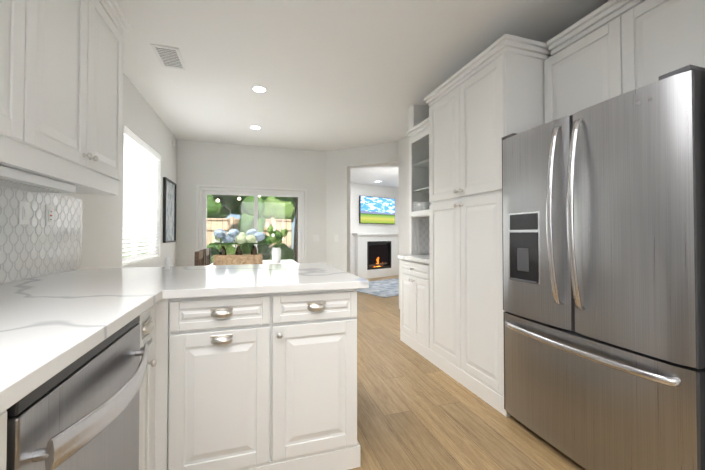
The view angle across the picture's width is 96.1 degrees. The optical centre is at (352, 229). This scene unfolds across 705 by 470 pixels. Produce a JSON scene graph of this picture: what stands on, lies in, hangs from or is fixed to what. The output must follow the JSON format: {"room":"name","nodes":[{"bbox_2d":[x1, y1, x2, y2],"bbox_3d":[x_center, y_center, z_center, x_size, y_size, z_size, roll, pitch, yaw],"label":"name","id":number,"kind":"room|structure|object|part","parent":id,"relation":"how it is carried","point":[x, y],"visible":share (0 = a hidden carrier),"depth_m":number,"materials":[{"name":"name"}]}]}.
{"room":"kitchen","nodes":[
{"label":"kitchen","id":0,"kind":"room"},
{"bbox_2d":[2,72,176,283],"bbox_3d":[-1.653,-0.130,1.363,0.120,2.580,7.390,0,-1,-17],"label":"wall","id":1,"kind":"structure","parent":0,"point":[102,226],"depth_m":2.89,"materials":[{"name":"white paint"}]},
{"bbox_2d":[0,0,43,175],"bbox_3d":[-1.177,-0.734,0.645,0.346,1.014,0.984,0,-1,-17],"label":"upper cabinet","id":2,"kind":"object","parent":1,"relation":"attached to","point":[21,21],"depth_m":1.10,"materials":[{"name":"white wood"}]},
{"bbox_2d":[0,186,81,283],"bbox_3d":[-1.205,-0.001,0.144,0.008,0.461,4.160,0,-1,-17],"label":"backsplash","id":3,"kind":"structure","parent":1,"relation":"attached to","point":[36,247],"depth_m":1.70,"materials":[{"name":"tile"}]},
{"bbox_2d":[18,201,28,224],"bbox_3d":[-1.645,-0.082,1.590,0.011,0.116,0.072,0,-1,-17],"label":"outlet","id":4,"kind":"object","parent":3,"relation":"attached to","point":[23,219],"visible":1,"depth_m":1.58,"materials":[{"name":"white plastic"}]},
{"bbox_2d":[45,205,53,225],"bbox_3d":[-1.709,-0.079,1.790,0.010,0.116,0.072,0,-1,-17],"label":"outlet","id":5,"kind":"object","parent":3,"relation":"attached to","point":[49,215],"visible":1,"depth_m":1.78,"materials":[{"name":"white plastic"}]},
{"bbox_2d":[29,0,127,194],"bbox_3d":[-1.425,-0.722,1.436,0.346,1.014,0.922,0,-1,-17],"label":"upper cabinet","id":6,"kind":"object","parent":1,"relation":"attached to","point":[61,90],"depth_m":1.49,"materials":[{"name":"white wood"}]},
{"bbox_2d":[0,165,75,192],"bbox_3d":[-1.177,-0.202,0.764,0.170,0.042,1.520,0,-1,-17],"label":"under-cabinet light","id":7,"kind":"object","parent":6,"relation":"attached to","point":[18,179],"visible":0.98,"depth_m":1.25,"materials":[{"name":"white plastic"}]},
{"bbox_2d":[124,231,151,259],"bbox_3d":[-2.309,-0.301,3.356,0.046,1.254,1.174,0,-1,-17],"label":"window","id":8,"kind":"structure","parent":1,"relation":"in","point":[141,246],"depth_m":3.56,"materials":[{"name":"white"}]},
{"bbox_2d":[122,126,160,263],"bbox_3d":[-2.246,-0.302,3.375,0.066,1.246,1.164,0,-1,-17],"label":"window blinds","id":9,"kind":"object","parent":1,"relation":"attached to","point":[141,158],"visible":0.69,"depth_m":3.29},
{"bbox_2d":[163,177,176,242],"bbox_3d":[-2.499,-0.247,4.338,0.032,0.844,0.574,0,-1,-17],"label":"picture frame","id":10,"kind":"object","parent":1,"relation":"attached to","point":[169,210],"visible":1,"depth_m":4.32,"materials":[{"name":"black plastic"}]},
{"bbox_2d":[176,139,325,265],"bbox_3d":[-1.520,-0.074,5.213,2.430,2.580,0.120,0,-1,-17],"label":"wall","id":11,"kind":"structure","parent":0,"point":[210,163],"depth_m":5.11,"materials":[{"name":"white paint"}]},
{"bbox_2d":[199,187,303,262],"bbox_3d":[-1.609,0.279,5.176,1.634,1.871,0.097,0,-1,-17],"label":"sliding door","id":12,"kind":"structure","parent":11,"relation":"in","point":[204,192],"depth_m":5.17,"materials":[{"name":"white"}]},
{"bbox_2d":[196,184,306,262],"bbox_3d":[-1.591,0.262,5.118,1.700,1.905,0.007,0,-1,-17],"label":"door frame","id":13,"kind":"structure","parent":11,"relation":"attached to","point":[197,208],"depth_m":5.07,"materials":[{"name":"white wood"}]},
{"bbox_2d":[326,151,326,263],"bbox_3d":[-0.272,-0.070,5.497,0.389,2.580,0.279,0,-1,-17],"label":"wall","id":14,"kind":"structure","parent":0,"point":[326,151],"depth_m":5.48,"materials":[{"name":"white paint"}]},
{"bbox_2d":[327,141,397,272],"bbox_3d":[0.186,-0.076,5.102,1.029,2.580,0.750,0,-1,-17],"label":"wall","id":15,"kind":"structure","parent":0,"point":[340,163],"depth_m":5.34,"materials":[{"name":"white paint"}]},
{"bbox_2d":[116,0,609,150],"bbox_3d":[-0.049,-1.462,1.883,3.480,0.100,7.390,0,-1,-17],"label":"ceiling","id":16,"kind":"structure","parent":0,"point":[329,75],"depth_m":2.58,"materials":[{"name":"white paint"}]},
{"bbox_2d":[150,43,186,69],"bbox_3d":[-1.488,-1.398,2.580,0.190,0.008,0.340,0,-1,-17],"label":"ceiling vent","id":17,"kind":"object","parent":16,"relation":"in","point":[169,57],"visible":1,"depth_m":2.56,"materials":[{"name":"white metal"}]},
{"bbox_2d":[249,125,261,128],"bbox_3d":[-1.309,-1.375,4.271,0.170,0.003,0.170,0,-1,-17],"label":"recessed light","id":18,"kind":"object","parent":16,"relation":"in","point":[254,127],"visible":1,"depth_m":4.26,"materials":[{"name":"white"}]},
{"bbox_2d":[250,85,267,92],"bbox_3d":[-0.925,-1.392,3.144,0.170,0.003,0.170,0,-1,-17],"label":"recessed light","id":19,"kind":"object","parent":16,"relation":"in","point":[258,89],"visible":1,"depth_m":3.14,"materials":[{"name":"white"}]},
{"bbox_2d":[350,163,397,187],"bbox_3d":[1.356,-1.241,6.827,4.586,0.080,5.955,0,-1,-17],"label":"ceiling","id":20,"kind":"structure","parent":0,"point":[386,175],"depth_m":7.02,"materials":[{"name":"white paint"}]},
{"bbox_2d":[350,183,398,274],"bbox_3d":[0.727,-0.004,8.635,4.700,2.540,0.120,1,-1,-37],"label":"wall","id":21,"kind":"structure","parent":0,"point":[357,190],"depth_m":8.26,"materials":[{"name":"white paint"}]},
{"bbox_2d":[359,196,394,223],"bbox_3d":[0.668,-0.507,8.472,1.240,0.710,0.074,1,-1,-37],"label":"television","id":22,"kind":"object","parent":21,"relation":"attached to","point":[360,211],"depth_m":8.40,"materials":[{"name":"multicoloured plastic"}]},
{"bbox_3d":[0.690,-0.508,8.444,1.216,0.684,0.001,1,-1,-37],"label":"tv screen in the living room","id":23,"kind":"part","parent":22,"relation":"part of","materials":[{"name":"multicoloured glass"}]},
{"bbox_2d":[398,135,408,308],"bbox_3d":[1.326,-0.105,3.095,0.120,2.580,3.760,0,-1,-17],"label":"wall","id":24,"kind":"structure","parent":0,"point":[403,172],"depth_m":4.71,"materials":[{"name":"white paint"}]},
{"bbox_2d":[409,218,429,254],"bbox_3d":[0.955,0.072,3.274,0.479,0.405,0.642,0,-1,-17],"label":"backsplash","id":25,"kind":"structure","parent":24,"relation":"attached to","point":[419,238],"depth_m":3.50,"materials":[{"name":"tile"}]},
{"bbox_2d":[409,104,429,254],"bbox_3d":[0.870,-0.097,3.618,0.440,2.580,0.120,0,-1,-17],"label":"wall","id":26,"kind":"structure","parent":0,"point":[418,114],"depth_m":3.54,"materials":[{"name":"white paint"}]},
{"bbox_2d":[407,117,430,217],"bbox_3d":[0.926,-0.603,3.251,0.533,0.940,0.597,0,-1,-17],"label":"upper cabinet","id":27,"kind":"object","parent":26,"relation":"attached to","point":[419,202],"visible":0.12,"depth_m":3.43,"materials":[{"name":"white wood"}]},
{"bbox_2d":[544,0,704,123],"bbox_3d":[1.528,-0.900,1.693,0.330,0.640,0.932,0,-1,-17],"label":"upper cabinet","id":28,"kind":"object","parent":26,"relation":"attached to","point":[610,49],"visible":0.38,"depth_m":1.67,"materials":[{"name":"white wood"}]},
{"bbox_2d":[348,275,585,469],"bbox_3d":[1.215,1.251,4.204,7.660,0.100,11.500,0,-1,-17],"label":"floor","id":29,"kind":"structure","parent":0,"point":[416,410],"depth_m":1.95,"materials":[{"name":"brown wood"}]},
{"bbox_2d":[0,410,6,469],"bbox_3d":[-0.830,0.706,0.158,0.730,0.874,0.511,0,-1,-17],"label":"base cabinet","id":30,"kind":"object","parent":29,"relation":"on","point":[3,416],"depth_m":0.50,"materials":[{"name":"white wood"}]},
{"bbox_2d":[6,315,148,469],"bbox_3d":[-0.892,0.707,0.725,0.670,0.848,0.598,0,-1,-17],"label":"dishwasher","id":31,"kind":"object","parent":30,"relation":"in","point":[81,413],"visible":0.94,"depth_m":0.72,"materials":[{"name":"grey metal"}]},
{"bbox_2d":[0,266,191,413],"bbox_3d":[-0.825,0.250,0.228,0.780,0.036,4.100,0,-1,-17],"label":"countertop","id":32,"kind":"structure","parent":30,"relation":"on","point":[52,325],"depth_m":0.91,"materials":[{"name":"stone"}]},
{"bbox_2d":[165,257,169,269],"bbox_3d":[-1.198,0.218,2.050,0.032,0.080,0.032,0,-1,-17],"label":"bottle","id":33,"kind":"object","parent":32,"relation":"on","point":[167,263],"visible":1,"depth_m":2.04,"materials":[{"name":"white plastic"}]},
{"bbox_2d":[138,307,151,469],"bbox_3d":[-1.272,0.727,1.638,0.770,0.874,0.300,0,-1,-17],"label":"base cabinet","id":34,"kind":"object","parent":29,"relation":"on","point":[145,321],"depth_m":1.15,"materials":[{"name":"white wood"}]},
{"bbox_2d":[194,250,204,265],"bbox_3d":[-1.526,0.715,3.596,0.420,0.955,0.440,0,-1,-17],"label":"dining chair","id":35,"kind":"object","parent":29,"relation":"on","point":[199,258],"visible":0.25,"depth_m":3.52,"materials":[{"name":"brown wood"}]},
{"bbox_2d":[202,248,210,265],"bbox_3d":[-1.688,0.723,4.111,0.420,0.955,0.440,0,-1,-17],"label":"dining chair","id":36,"kind":"object","parent":29,"relation":"on","point":[207,256],"visible":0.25,"depth_m":4.14,"materials":[{"name":"brown wood"}]},
{"bbox_2d":[148,292,287,469],"bbox_3d":[-0.649,0.728,1.664,0.523,0.874,0.620,0,-1,-17],"label":"base cabinet","id":37,"kind":"object","parent":29,"relation":"on","point":[254,382],"depth_m":1.36,"materials":[{"name":"white wood"}]},
{"bbox_2d":[164,262,368,298],"bbox_3d":[-0.491,0.274,1.924,0.869,0.036,1.063,0,-1,-17],"label":"countertop","id":38,"kind":"structure","parent":37,"relation":"on","point":[247,279],"depth_m":1.56,"materials":[{"name":"stone"}]},
{"bbox_2d":[210,260,296,264],"bbox_3d":[-1.233,0.821,3.995,1.100,0.755,1.350,0,-1,-17],"label":"dining table","id":39,"kind":"object","parent":29,"relation":"on","point":[281,262],"visible":0.17,"depth_m":4.30,"materials":[{"name":"white"}]},
{"bbox_2d":[213,239,236,253],"bbox_3d":[-1.719,0.262,4.284,0.308,0.369,0.299,0,-1,-17],"label":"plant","id":40,"kind":"object","parent":39,"relation":"on","point":[231,249],"visible":0.31,"depth_m":4.23,"materials":[{"name":"green plant"}]},
{"bbox_2d":[210,229,266,264],"bbox_3d":[-1.391,0.216,3.885,0.684,0.452,0.236,0,-1,-17],"label":"flower arrangement","id":41,"kind":"object","parent":39,"relation":"on","point":[250,237],"visible":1,"depth_m":3.82,"materials":[{"name":"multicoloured plant"}]},
{"bbox_2d":[266,225,287,262],"bbox_3d":[-1.028,0.188,4.298,0.296,0.518,0.266,0,-1,-17],"label":"potted plant","id":42,"kind":"object","parent":39,"relation":"on","point":[275,236],"visible":1,"depth_m":4.26,"materials":[{"name":"white"}]},
{"bbox_2d":[288,289,359,469],"bbox_3d":[-0.293,0.729,1.776,0.479,0.874,0.620,0,-1,-17],"label":"base cabinet","id":43,"kind":"object","parent":29,"relation":"on","point":[322,325],"depth_m":1.50,"materials":[{"name":"white wood"}]},
{"bbox_2d":[352,233,398,278],"bbox_3d":[0.712,0.677,8.398,1.660,1.170,0.220,1,-1,-37],"label":"fireplace","id":44,"kind":"object","parent":29,"relation":"on","point":[376,255],"visible":0.92,"depth_m":8.37,"materials":[{"name":"white"}]},
{"bbox_2d":[357,278,398,297],"bbox_3d":[0.963,1.235,6.954,2.200,0.011,1.600,1,-1,-37],"label":"living room rug","id":45,"kind":"object","parent":29,"relation":"on","point":[386,288],"visible":0.36,"depth_m":6.57,"materials":[{"name":"grey fabric"}]},
{"bbox_2d":[400,259,429,360],"bbox_3d":[0.875,0.750,3.222,0.650,0.874,0.609,0,-1,-17],"label":"base cabinet","id":46,"kind":"object","parent":29,"relation":"on","point":[415,305],"visible":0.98,"depth_m":3.08,"materials":[{"name":"white wood"}]},
{"bbox_2d":[398,255,429,262],"bbox_3d":[0.881,0.293,3.226,0.642,0.036,0.601,0,-1,-17],"label":"countertop","id":47,"kind":"structure","parent":46,"relation":"on","point":[421,258],"depth_m":3.12,"materials":[{"name":"stone"}]},
{"bbox_2d":[424,34,550,416],"bbox_3d":[1.101,-0.016,2.510,0.650,2.385,0.990,0,-1,-17],"label":"pantry cabinet","id":48,"kind":"object","parent":29,"relation":"on","point":[483,103],"visible":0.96,"depth_m":2.26,"materials":[{"name":"white wood"}]},
{"bbox_2d":[502,64,704,469],"bbox_3d":[1.329,0.291,1.623,0.720,1.745,0.910,0,-1,-17],"label":"fridge","id":49,"kind":"object","parent":29,"relation":"on","point":[603,227],"visible":1,"depth_m":1.35,"materials":[{"name":"grey metal"}]},
{"label":"outside","id":50,"kind":"structure","parent":0,"visible":0},
{"bbox_3d":[-5.226,1.353,8.462,6.985,0.100,8.328,0,-1,-17],"label":"ground","id":51,"kind":"structure","parent":50,"visible":0},
{"bbox_2d":[122,194,294,262],"bbox_3d":[-3.937,-1.542,9.655,8.668,6.125,6.539,0,-1,-17],"label":"planting","id":52,"kind":"object","parent":51,"relation":"on","point":[245,208],"depth_m":8.60,"materials":[{"name":"green plant"}]},
{"bbox_2d":[207,217,291,247],"bbox_3d":[-4.563,0.452,6.345,6.980,1.640,3.510,0,-1,-17],"label":"fence","id":53,"kind":"object","parent":51,"relation":"on","point":[215,224],"depth_m":8.56,"materials":[{"name":"brown wood"}]},
{"bbox_2d":[295,197,297,262],"bbox_3d":[-2.955,0.074,5.763,4.200,2.380,1.770,0,-1,-17],"label":"pergola","id":54,"kind":"object","parent":51,"relation":"on","point":[296,230],"depth_m":6.72,"materials":[{"name":"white wood"}]},
{"bbox_2d":[207,195,260,201],"bbox_3d":[-2.817,-0.715,5.670,3.719,0.455,0.060,0,-1,-23],"label":"string lights","id":55,"kind":"object","parent":54,"relation":"hanging from","point":[239,198],"depth_m":5.87,"materials":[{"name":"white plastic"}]}
]}

